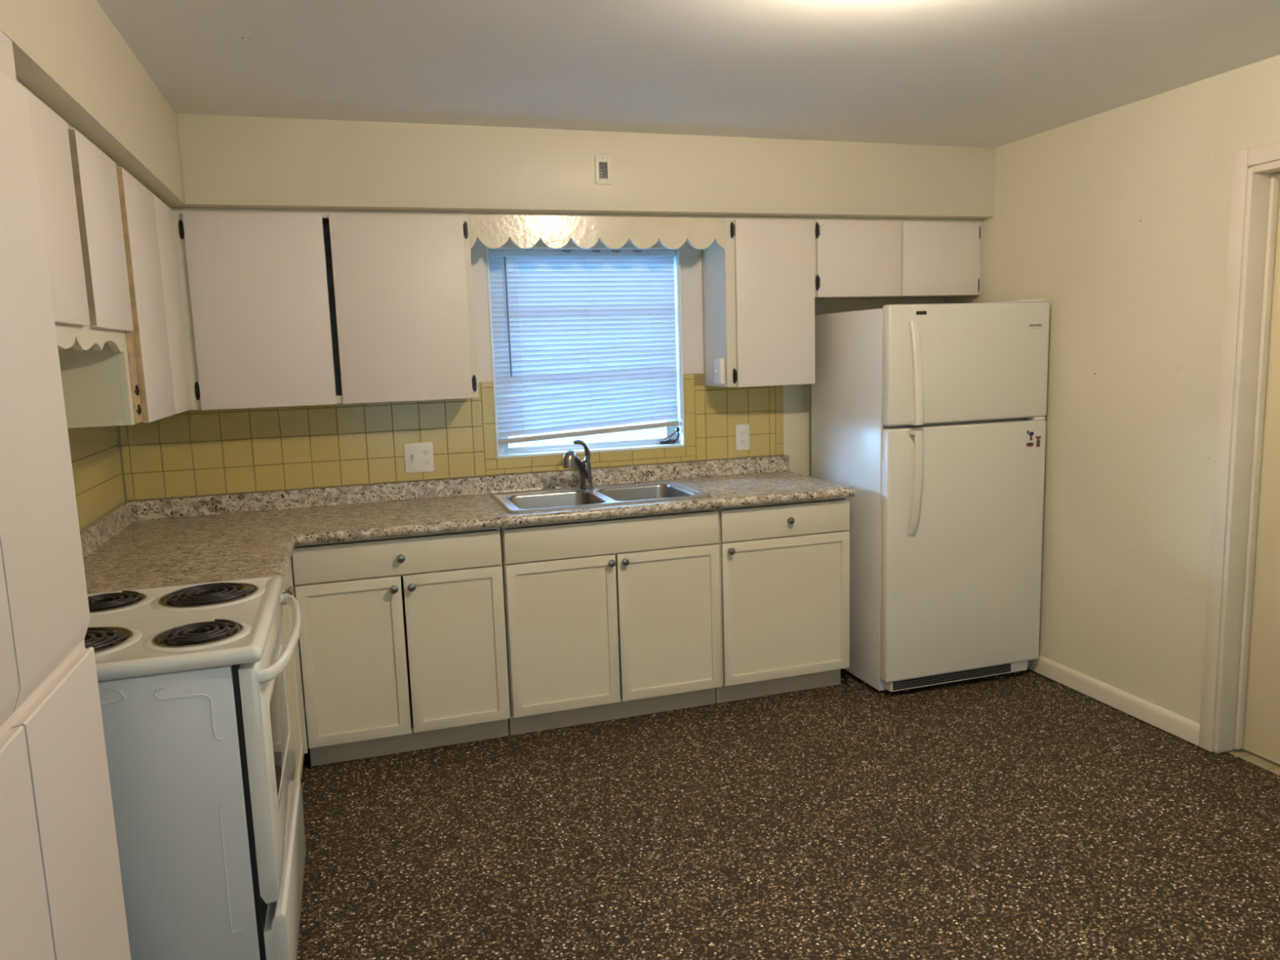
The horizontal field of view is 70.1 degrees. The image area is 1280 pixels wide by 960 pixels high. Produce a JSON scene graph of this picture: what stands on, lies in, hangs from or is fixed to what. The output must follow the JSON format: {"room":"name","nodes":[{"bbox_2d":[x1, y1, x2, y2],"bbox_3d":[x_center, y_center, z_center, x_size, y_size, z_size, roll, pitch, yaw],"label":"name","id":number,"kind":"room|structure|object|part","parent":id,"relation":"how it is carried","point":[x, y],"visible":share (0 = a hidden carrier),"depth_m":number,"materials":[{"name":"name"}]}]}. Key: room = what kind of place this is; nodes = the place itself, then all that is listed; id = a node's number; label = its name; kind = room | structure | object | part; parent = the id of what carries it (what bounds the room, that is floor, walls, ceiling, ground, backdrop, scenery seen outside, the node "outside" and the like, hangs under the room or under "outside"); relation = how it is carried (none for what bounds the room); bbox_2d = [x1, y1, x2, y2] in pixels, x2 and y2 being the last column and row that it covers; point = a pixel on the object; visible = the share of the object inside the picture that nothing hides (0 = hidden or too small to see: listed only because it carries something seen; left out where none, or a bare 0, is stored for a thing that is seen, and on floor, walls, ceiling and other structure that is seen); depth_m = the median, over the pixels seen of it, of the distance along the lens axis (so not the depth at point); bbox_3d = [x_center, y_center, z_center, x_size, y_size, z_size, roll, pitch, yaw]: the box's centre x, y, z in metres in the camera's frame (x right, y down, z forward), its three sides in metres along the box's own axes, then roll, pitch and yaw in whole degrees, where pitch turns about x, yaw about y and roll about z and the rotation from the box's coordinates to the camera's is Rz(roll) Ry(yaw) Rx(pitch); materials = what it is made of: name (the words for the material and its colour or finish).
{"room":"kitchen","nodes":[
{"label":"kitchen","id":0,"kind":"room"},
{"bbox_2d":[80,502,124,530],"bbox_3d":[-1.226,0.237,0.858,0.120,2.348,5.600,-4,8,-17],"label":"wall","id":1,"kind":"structure","parent":0,"point":[123,502],"depth_m":3.21,"materials":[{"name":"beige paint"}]},
{"bbox_2d":[16,78,133,352],"bbox_3d":[-1.397,-0.537,1.986,0.311,0.515,0.889,-4,8,-17],"label":"upper cabinet","id":2,"kind":"object","parent":1,"relation":"attached to","point":[78,186],"visible":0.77,"depth_m":2.06,"materials":[{"name":"paint"}]},
{"bbox_3d":[-1.206,-0.545,1.866,0.016,0.441,0.348,-4,8,-17],"label":"door","id":3,"kind":"part","parent":2,"relation":"part of","materials":[{"name":"paint"}]},
{"bbox_3d":[-1.334,-0.599,2.268,0.016,0.443,0.379,-4,8,-17],"label":"door","id":4,"kind":"part","parent":2,"relation":"part of","materials":[{"name":"paint"}]},
{"bbox_2d":[67,426,125,529],"bbox_3d":[-1.701,-0.072,2.534,0.007,0.571,2.051,-4,8,-17],"label":"tile backsplash","id":5,"kind":"structure","parent":1,"relation":"attached to","point":[95,451],"depth_m":3.17,"materials":[{"name":"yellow tile"}]},
{"bbox_2d":[57,151,191,428],"bbox_3d":[-1.649,-0.546,2.802,0.314,0.712,0.924,-4,8,-17],"label":"upper cabinet","id":6,"kind":"object","parent":1,"relation":"attached to","point":[148,381],"visible":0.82,"depth_m":2.58,"materials":[{"name":"beige paint"}]},
{"bbox_3d":[-1.466,-0.531,2.720,0.016,0.695,0.422,-4,8,-17],"label":"door","id":7,"kind":"part","parent":6,"relation":"part of","materials":[{"name":"paint"}]},
{"bbox_3d":[-1.578,-0.578,3.071,0.016,0.695,0.312,-4,8,-17],"label":"door","id":8,"kind":"part","parent":6,"relation":"part of","materials":[{"name":"paint"}]},
{"bbox_2d":[117,245,944,716],"bbox_3d":[-0.257,-0.258,4.129,3.968,2.348,0.120,-4,8,-17],"label":"wall","id":9,"kind":"structure","parent":0,"point":[797,398],"depth_m":4.38,"materials":[{"name":"beige paint"}]},
{"bbox_2d":[169,207,479,410],"bbox_3d":[-1.193,-0.663,3.553,1.051,0.720,0.281,-4,8,-17],"label":"upper cabinet","id":10,"kind":"object","parent":9,"relation":"attached to","point":[281,307],"visible":0.98,"depth_m":3.41,"materials":[{"name":"paint"}]},
{"bbox_3d":[-1.390,-0.619,3.356,0.470,0.701,0.016,-4,8,-17],"label":"door","id":11,"kind":"part","parent":10,"relation":"part of","materials":[{"name":"paint"}]},
{"bbox_3d":[-0.910,-0.655,3.504,0.492,0.701,0.016,-4,8,-17],"label":"door","id":12,"kind":"part","parent":10,"relation":"part of","materials":[{"name":"paint"}]},
{"bbox_2d":[118,373,783,501],"bbox_3d":[-0.660,-0.219,3.937,2.821,0.402,0.007,-4,8,-17],"label":"tile backsplash","id":13,"kind":"structure","parent":9,"relation":"attached to","point":[190,452],"depth_m":3.78,"materials":[{"name":"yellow tile"}]},
{"bbox_2d":[403,441,434,473],"bbox_3d":[-0.933,-0.095,3.854,0.120,0.126,0.016,-4,8,-17],"label":"outlet","id":14,"kind":"object","parent":13,"relation":"attached to","point":[419,456],"visible":1,"depth_m":3.86,"materials":[{"name":"white plastic"}]},
{"bbox_2d":[422,448,429,455],"bbox_3d":[-0.908,-0.117,3.860,0.031,0.026,0.002,-4,8,-17],"label":"socket","id":15,"kind":"object","parent":14,"relation":"attached to","point":[424,451],"depth_m":3.86,"materials":[{"name":"white plastic"}]},
{"bbox_2d":[422,458,430,465],"bbox_3d":[-0.906,-0.076,3.866,0.031,0.026,0.002,-4,8,-17],"label":"socket","id":16,"kind":"object","parent":14,"relation":"attached to","point":[425,461],"depth_m":3.87,"materials":[{"name":"white plastic"}]},
{"bbox_2d":[735,423,749,450],"bbox_3d":[0.485,-0.201,4.296,0.070,0.122,0.011,-4,8,-17],"label":"wall outlet","id":17,"kind":"object","parent":13,"relation":"attached to","point":[742,431],"visible":1,"depth_m":4.29,"materials":[{"name":"white plastic"}]},
{"bbox_2d":[740,438,746,444],"bbox_3d":[0.486,-0.184,4.295,0.031,0.026,0.002,-4,8,-17],"label":"socket","id":18,"kind":"object","parent":17,"relation":"attached to","point":[743,441],"depth_m":4.29,"materials":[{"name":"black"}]},
{"bbox_2d":[740,430,746,435],"bbox_3d":[0.485,-0.220,4.289,0.031,0.026,0.002,-4,8,-17],"label":"socket","id":19,"kind":"object","parent":17,"relation":"attached to","point":[743,433],"depth_m":4.29,"materials":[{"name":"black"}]},
{"bbox_2d":[485,246,684,458],"bbox_3d":[-0.239,-0.577,4.089,0.874,0.903,0.126,-4,8,-17],"label":"window","id":20,"kind":"structure","parent":9,"relation":"in","point":[674,435],"depth_m":4.13,"materials":[{"name":"white paint"}]},
{"bbox_2d":[488,249,679,444],"bbox_3d":[-0.232,-0.598,4.058,0.844,0.833,0.043,-4,8,-17],"label":"window blind","id":21,"kind":"object","parent":20,"relation":"attached to","point":[585,338],"visible":0.99,"depth_m":4.05,"materials":[{"name":"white plastic"}]},
{"bbox_3d":[-0.521,-0.576,3.976,0.003,0.780,0.029,-4,8,-17],"label":"cord","id":22,"kind":"part","parent":21,"relation":"part of","materials":[{"name":"white plastic"}]},
{"bbox_3d":[-0.222,-0.216,4.119,0.836,0.060,0.028,-4,8,-17],"label":"rail","id":23,"kind":"part","parent":21,"relation":"part of","materials":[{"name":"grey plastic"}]},
{"bbox_3d":[-0.228,-0.604,4.066,0.003,0.767,0.029,-4,8,-17],"label":"cord","id":24,"kind":"part","parent":21,"relation":"part of","materials":[{"name":"white plastic"}]},
{"bbox_3d":[0.050,-0.631,4.151,0.003,0.754,0.029,-4,8,-17],"label":"cord","id":25,"kind":"part","parent":21,"relation":"part of","materials":[{"name":"white plastic"}]},
{"bbox_3d":[-0.237,-0.314,4.150,0.780,0.316,0.022,-4,8,-17],"label":"sash","id":26,"kind":"part","parent":20,"relation":"part of","materials":[{"name":"silver metal"}]},
{"bbox_2d":[471,237,703,382],"bbox_3d":[-0.226,-0.784,4.004,1.070,0.666,0.002,-4,8,-17],"label":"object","id":27,"kind":"structure","parent":9,"relation":"attached to","point":[691,257],"depth_m":4.11,"materials":[{"name":"paint"}]},
{"bbox_2d":[702,215,815,386],"bbox_3d":[0.532,-0.791,4.088,0.422,0.725,0.281,-4,8,-17],"label":"upper cabinet","id":28,"kind":"object","parent":9,"relation":"attached to","point":[758,291],"visible":0.97,"depth_m":3.96,"materials":[{"name":"paint"}]},
{"bbox_2d":[714,358,724,383],"bbox_3d":[0.344,-0.478,4.001,0.032,0.110,0.074,-4,8,-17],"label":"light switch","id":29,"kind":"object","parent":28,"relation":"attached to","point":[719,363],"visible":1,"depth_m":3.98,"materials":[{"name":"white plastic"}]},
{"bbox_2d":[813,217,982,300],"bbox_3d":[1.144,-1.024,4.247,0.874,0.346,0.292,-4,8,-17],"label":"upper cabinet","id":30,"kind":"object","parent":9,"relation":"attached to","point":[856,258],"visible":0.93,"depth_m":4.12,"materials":[{"name":"paint"}]},
{"bbox_3d":[0.978,-0.985,4.064,0.424,0.329,0.016,-4,8,-17],"label":"door","id":31,"kind":"part","parent":30,"relation":"part of","materials":[{"name":"paint"}]},
{"bbox_3d":[1.380,-1.015,4.189,0.408,0.329,0.016,-4,8,-17],"label":"door","id":32,"kind":"part","parent":30,"relation":"part of","materials":[{"name":"paint"}]},
{"bbox_2d":[96,0,1279,147],"bbox_3d":[0.569,-1.112,1.254,3.968,0.100,5.840,-4,8,-17],"label":"ceiling","id":33,"kind":"structure","parent":0,"point":[983,73],"depth_m":2.73,"materials":[{"name":"paint"}]},
{"bbox_2d":[0,0,188,207],"bbox_3d":[-1.117,-0.830,1.070,0.367,0.302,5.000,-4,8,-17],"label":"soffit","id":34,"kind":"structure","parent":33,"relation":"attached to","point":[69,54],"depth_m":2.13,"materials":[{"name":"beige paint"}]},
{"bbox_2d":[175,113,995,219],"bbox_3d":[-0.043,-1.254,3.816,3.360,0.302,0.353,-4,8,-17],"label":"soffit","id":35,"kind":"structure","parent":33,"relation":"attached to","point":[227,161],"depth_m":3.55,"materials":[{"name":"beige paint"}]},
{"bbox_2d":[468,211,724,249],"bbox_3d":[-0.155,-1.012,3.717,1.073,0.141,0.018,-4,8,-17],"label":"valance","id":36,"kind":"object","parent":35,"relation":"attached to","point":[492,230],"visible":1,"depth_m":3.70,"materials":[{"name":"paint"}]},
{"bbox_2d":[595,155,611,184],"bbox_3d":[-0.145,-1.223,3.596,0.064,0.109,0.006,-4,8,-17],"label":"wall plate","id":37,"kind":"object","parent":35,"relation":"attached to","point":[602,163],"visible":1,"depth_m":3.60,"materials":[{"name":"paint"}]},
{"bbox_2d":[296,668,1279,959],"bbox_3d":[1.206,1.248,1.769,5.148,0.060,5.840,-4,8,-17],"label":"floor","id":38,"kind":"structure","parent":0,"point":[1024,815],"depth_m":2.79,"materials":[{"name":"brown stone"}]},
{"bbox_2d":[0,30,131,959],"bbox_3d":[-1.014,0.355,1.062,0.383,2.045,1.227,-4,8,-17],"label":"pantry cabinet","id":39,"kind":"object","parent":38,"relation":"on","point":[61,892],"visible":1,"depth_m":1.45,"materials":[{"name":"paint"}]},
{"bbox_3d":[-0.862,-0.114,1.073,0.018,0.963,0.380,-4,8,-17],"label":"door","id":40,"kind":"part","parent":39,"relation":"part of","materials":[{"name":"paint"}]},
{"bbox_3d":[-0.832,0.821,1.205,0.018,0.891,0.378,-4,8,-17],"label":"door","id":41,"kind":"part","parent":39,"relation":"part of","materials":[{"name":"paint"}]},
{"bbox_3d":[-0.977,-0.162,1.435,0.018,0.963,0.376,-4,8,-17],"label":"door","id":42,"kind":"part","parent":39,"relation":"part of","materials":[{"name":"paint"}]},
{"bbox_3d":[-0.948,0.773,1.568,0.018,0.891,0.376,-4,8,-17],"label":"door","id":43,"kind":"part","parent":39,"relation":"part of","materials":[{"name":"paint"}]},
{"bbox_2d":[84,575,306,959],"bbox_3d":[-1.159,0.689,2.179,0.700,1.078,0.683,-4,8,-17],"label":"electric stove","id":44,"kind":"object","parent":38,"relation":"on","point":[193,678],"visible":0.74,"depth_m":1.92,"materials":[{"name":"metal"}]},
{"bbox_2d":[87,575,283,681],"bbox_3d":[-1.181,0.342,2.126,0.610,0.032,0.683,-4,8,-17],"label":"cooktop","id":45,"kind":"object","parent":44,"relation":"in","point":[188,630],"depth_m":2.04,"materials":[{"name":"white metal"}]},
{"bbox_3d":[-0.909,0.612,2.251,0.038,0.529,0.671,-4,8,-17],"label":"oven door","id":46,"kind":"part","parent":44,"relation":"part of","materials":[{"name":"white metal"}]},
{"bbox_3d":[-0.871,0.371,2.231,0.074,0.029,0.673,-4,8,-17],"label":"door handle","id":47,"kind":"part","parent":44,"relation":"part of","materials":[{"name":"white plastic"}]},
{"bbox_3d":[-0.891,1.018,2.310,0.048,0.234,0.671,-4,8,-17],"label":"storage drawer","id":48,"kind":"part","parent":44,"relation":"part of","materials":[{"name":"white metal"}]},
{"bbox_2d":[280,558,307,782],"bbox_3d":[-1.407,0.709,2.881,0.638,0.858,0.751,-4,8,-17],"label":"base cabinet","id":49,"kind":"object","parent":38,"relation":"on","point":[294,671],"visible":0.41,"depth_m":3.13,"materials":[{"name":"laminate"}]},
{"bbox_3d":[-1.131,0.352,2.853,0.020,0.130,0.612,-4,8,-17],"label":"drawer","id":50,"kind":"part","parent":49,"relation":"part of","materials":[{"name":"laminate"}]},
{"bbox_3d":[-1.125,0.355,2.917,0.029,0.030,0.030,-4,8,-17],"label":"knob","id":51,"kind":"part","parent":49,"relation":"part of","materials":[{"name":"silver metal"}]},
{"bbox_3d":[-1.120,0.720,2.905,0.020,0.601,0.612,-4,8,-17],"label":"door","id":52,"kind":"part","parent":49,"relation":"part of","materials":[{"name":"laminate"}]},
{"bbox_2d":[291,527,510,766],"bbox_3d":[-0.942,0.589,3.619,0.738,0.858,0.617,-4,8,-17],"label":"base cabinet","id":53,"kind":"object","parent":38,"relation":"on","point":[402,641],"visible":0.98,"depth_m":3.36,"materials":[{"name":"laminate"}]},
{"bbox_3d":[-1.036,0.659,3.313,0.361,0.601,0.020,-4,8,-17],"label":"door","id":54,"kind":"part","parent":53,"relation":"part of","materials":[{"name":"laminate"}]},
{"bbox_3d":[-0.890,0.394,3.299,0.030,0.030,0.029,-4,8,-17],"label":"knob","id":55,"kind":"part","parent":53,"relation":"part of","materials":[{"name":"silver metal"}]},
{"bbox_3d":[-0.873,0.278,3.315,0.729,0.130,0.020,-4,8,-17],"label":"drawer","id":56,"kind":"part","parent":53,"relation":"part of","materials":[{"name":"laminate"}]},
{"bbox_3d":[-0.864,0.283,3.292,0.030,0.030,0.029,-4,8,-17],"label":"knob","id":57,"kind":"part","parent":53,"relation":"part of","materials":[{"name":"silver metal"}]},
{"bbox_3d":[-0.831,0.390,3.317,0.030,0.030,0.029,-4,8,-17],"label":"knob","id":58,"kind":"part","parent":53,"relation":"part of","materials":[{"name":"silver metal"}]},
{"bbox_3d":[-0.685,0.633,3.422,0.359,0.601,0.020,-4,8,-17],"label":"door","id":59,"kind":"part","parent":53,"relation":"part of","materials":[{"name":"laminate"}]},
{"bbox_2d":[500,508,721,735],"bbox_3d":[-0.168,0.530,3.859,0.874,0.858,0.617,-4,8,-17],"label":"base cabinet","id":60,"kind":"object","parent":38,"relation":"on","point":[615,619],"visible":0.96,"depth_m":3.59,"materials":[{"name":"laminate"}]},
{"bbox_2d":[80,454,855,593],"bbox_3d":[-0.456,0.116,3.375,2.846,0.113,1.273,-4,8,-17],"label":"countertop","id":61,"kind":"structure","parent":60,"relation":"on","point":[184,540],"depth_m":3.52,"materials":[{"name":"stone"}]},
{"bbox_2d":[563,440,593,489],"bbox_3d":[-0.264,-0.059,3.874,0.058,0.217,0.221,1,9,20],"label":"kitchen faucet","id":62,"kind":"object","parent":61,"relation":"on","point":[571,459],"visible":1,"depth_m":3.91,"materials":[{"name":"silver metal"}]},
{"bbox_3d":[-0.257,-0.046,3.902,0.040,0.144,0.145,2,9,24],"label":"spout","id":63,"kind":"part","parent":62,"relation":"part of","materials":[{"name":"silver metal"}]},
{"bbox_3d":[-0.245,-0.120,3.915,0.042,0.107,0.104,2,9,24],"label":"lever","id":64,"kind":"part","parent":62,"relation":"part of","materials":[{"name":"silver metal"}]},
{"bbox_2d":[491,480,711,528],"bbox_3d":[-0.169,0.140,3.792,0.830,0.185,0.494,-4,8,-17],"label":"sink","id":65,"kind":"object","parent":61,"relation":"in","point":[517,502],"visible":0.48,"depth_m":3.88,"materials":[{"name":"silver metal"}]},
{"bbox_3d":[-0.342,0.164,3.711,0.349,0.172,0.372,-4,8,-17],"label":"bowl","id":66,"kind":"part","parent":65,"relation":"part of","materials":[{"name":"silver metal"}]},
{"bbox_3d":[0.020,0.136,3.824,0.335,0.172,0.372,-4,8,-17],"label":"bowl","id":67,"kind":"part","parent":65,"relation":"part of","materials":[{"name":"silver metal"}]},
{"bbox_3d":[-0.294,0.603,3.543,0.429,0.601,0.020,-4,8,-17],"label":"door","id":68,"kind":"part","parent":60,"relation":"part of","materials":[{"name":"laminate"}]},
{"bbox_3d":[-0.097,0.220,3.555,0.866,0.130,0.020,-4,8,-17],"label":"drawer","id":69,"kind":"part","parent":60,"relation":"part of","materials":[{"name":"laminate"}]},
{"bbox_3d":[-0.111,0.323,3.538,0.030,0.030,0.029,-4,8,-17],"label":"knob","id":70,"kind":"part","parent":60,"relation":"part of","materials":[{"name":"silver metal"}]},
{"bbox_3d":[-0.058,0.319,3.555,0.030,0.030,0.029,-4,8,-17],"label":"knob","id":71,"kind":"part","parent":60,"relation":"part of","materials":[{"name":"silver metal"}]},
{"bbox_3d":[0.122,0.572,3.672,0.429,0.601,0.020,-4,8,-17],"label":"door","id":72,"kind":"part","parent":60,"relation":"part of","materials":[{"name":"laminate"}]},
{"bbox_2d":[715,497,849,703],"bbox_3d":[0.535,0.477,4.076,0.590,0.858,0.617,-4,8,-17],"label":"base cabinet","id":73,"kind":"object","parent":38,"relation":"on","point":[784,569],"visible":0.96,"depth_m":3.81,"materials":[{"name":"laminate"}]},
{"bbox_3d":[0.368,0.287,3.687,0.030,0.030,0.029,-4,8,-17],"label":"knob","id":74,"kind":"part","parent":73,"relation":"part of","materials":[{"name":"silver metal"}]},
{"bbox_3d":[0.606,0.167,3.773,0.582,0.130,0.020,-4,8,-17],"label":"drawer","id":75,"kind":"part","parent":73,"relation":"part of","materials":[{"name":"laminate"}]},
{"bbox_3d":[0.619,0.166,3.751,0.030,0.030,0.029,-4,8,-17],"label":"knob","id":76,"kind":"part","parent":73,"relation":"part of","materials":[{"name":"silver metal"}]},
{"bbox_2d":[811,298,1049,693],"bbox_3d":[1.291,0.048,4.109,0.778,1.652,0.719,-4,8,-17],"label":"refrigerator","id":77,"kind":"object","parent":38,"relation":"on","point":[926,411],"visible":1,"depth_m":3.83,"materials":[{"name":"white metal"}]},
{"bbox_3d":[1.119,0.012,3.704,0.037,0.430,0.067,-4,8,-17],"label":"handle","id":78,"kind":"part","parent":77,"relation":"part of","materials":[{"name":"white plastic"}]},
{"bbox_3d":[1.104,-0.428,3.643,0.037,0.413,0.065,-4,8,-17],"label":"handle","id":79,"kind":"part","parent":77,"relation":"part of","materials":[{"name":"white plastic"}]},
{"bbox_3d":[1.379,0.294,3.884,0.778,1.066,0.054,-4,8,-17],"label":"fridge door","id":80,"kind":"part","parent":77,"relation":"part of","materials":[{"name":"white metal"}]},
{"bbox_3d":[1.355,-0.485,3.773,0.778,0.482,0.054,-4,8,-17],"label":"freezer door","id":81,"kind":"part","parent":77,"relation":"part of","materials":[{"name":"white metal"}]},
{"bbox_2d":[1026,430,1033,446],"bbox_3d":[1.661,-0.177,3.880,0.035,0.070,0.004,-4,8,-17],"label":"magnet","id":82,"kind":"object","parent":77,"relation":"attached to","point":[1030,434],"visible":1,"depth_m":3.88,"materials":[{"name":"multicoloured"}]},
{"bbox_2d":[1035,435,1040,447],"bbox_3d":[1.702,-0.165,3.895,0.025,0.047,0.005,-4,8,-17],"label":"magnet","id":83,"kind":"object","parent":77,"relation":"attached to","point":[1037,437],"visible":1,"depth_m":3.89,"materials":[{"name":"red plastic"}]},
{"bbox_2d":[944,54,1279,753],"bbox_3d":[2.440,-0.039,1.994,0.120,2.348,5.600,-4,8,-17],"label":"wall","id":84,"kind":"structure","parent":0,"point":[1129,473],"depth_m":3.50,"materials":[{"name":"beige paint"}]},
{"bbox_2d":[1026,654,1199,746],"bbox_3d":[1.802,0.831,4.034,0.014,0.079,1.535,-4,8,-17],"label":"baseboard","id":85,"kind":"structure","parent":84,"relation":"attached to","point":[1183,727],"depth_m":3.65,"materials":[{"name":"paint"}]},
{"bbox_2d":[1199,140,1279,764],"bbox_3d":[2.207,-0.007,2.751,0.150,2.078,0.925,-4,8,-17],"label":"door","id":86,"kind":"structure","parent":84,"relation":"in","point":[1240,705],"depth_m":3.12,"materials":[{"name":"paint"}]},
{"bbox_2d":[1238,753,1279,769],"bbox_3d":[2.432,0.981,3.162,0.552,0.001,0.319,-4,8,-17],"label":"trim","id":87,"kind":"structure","parent":84,"relation":"attached to","point":[1251,753],"depth_m":3.23,"materials":[{"name":"beige wood"}]},
{"label":"outside","id":88,"kind":"structure","parent":0,"visible":0},
{"bbox_2d":[507,395,665,447],"bbox_3d":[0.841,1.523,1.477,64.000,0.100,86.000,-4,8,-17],"label":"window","id":89,"kind":"structure","parent":88,"point":[654,433],"depth_m":18.33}
]}

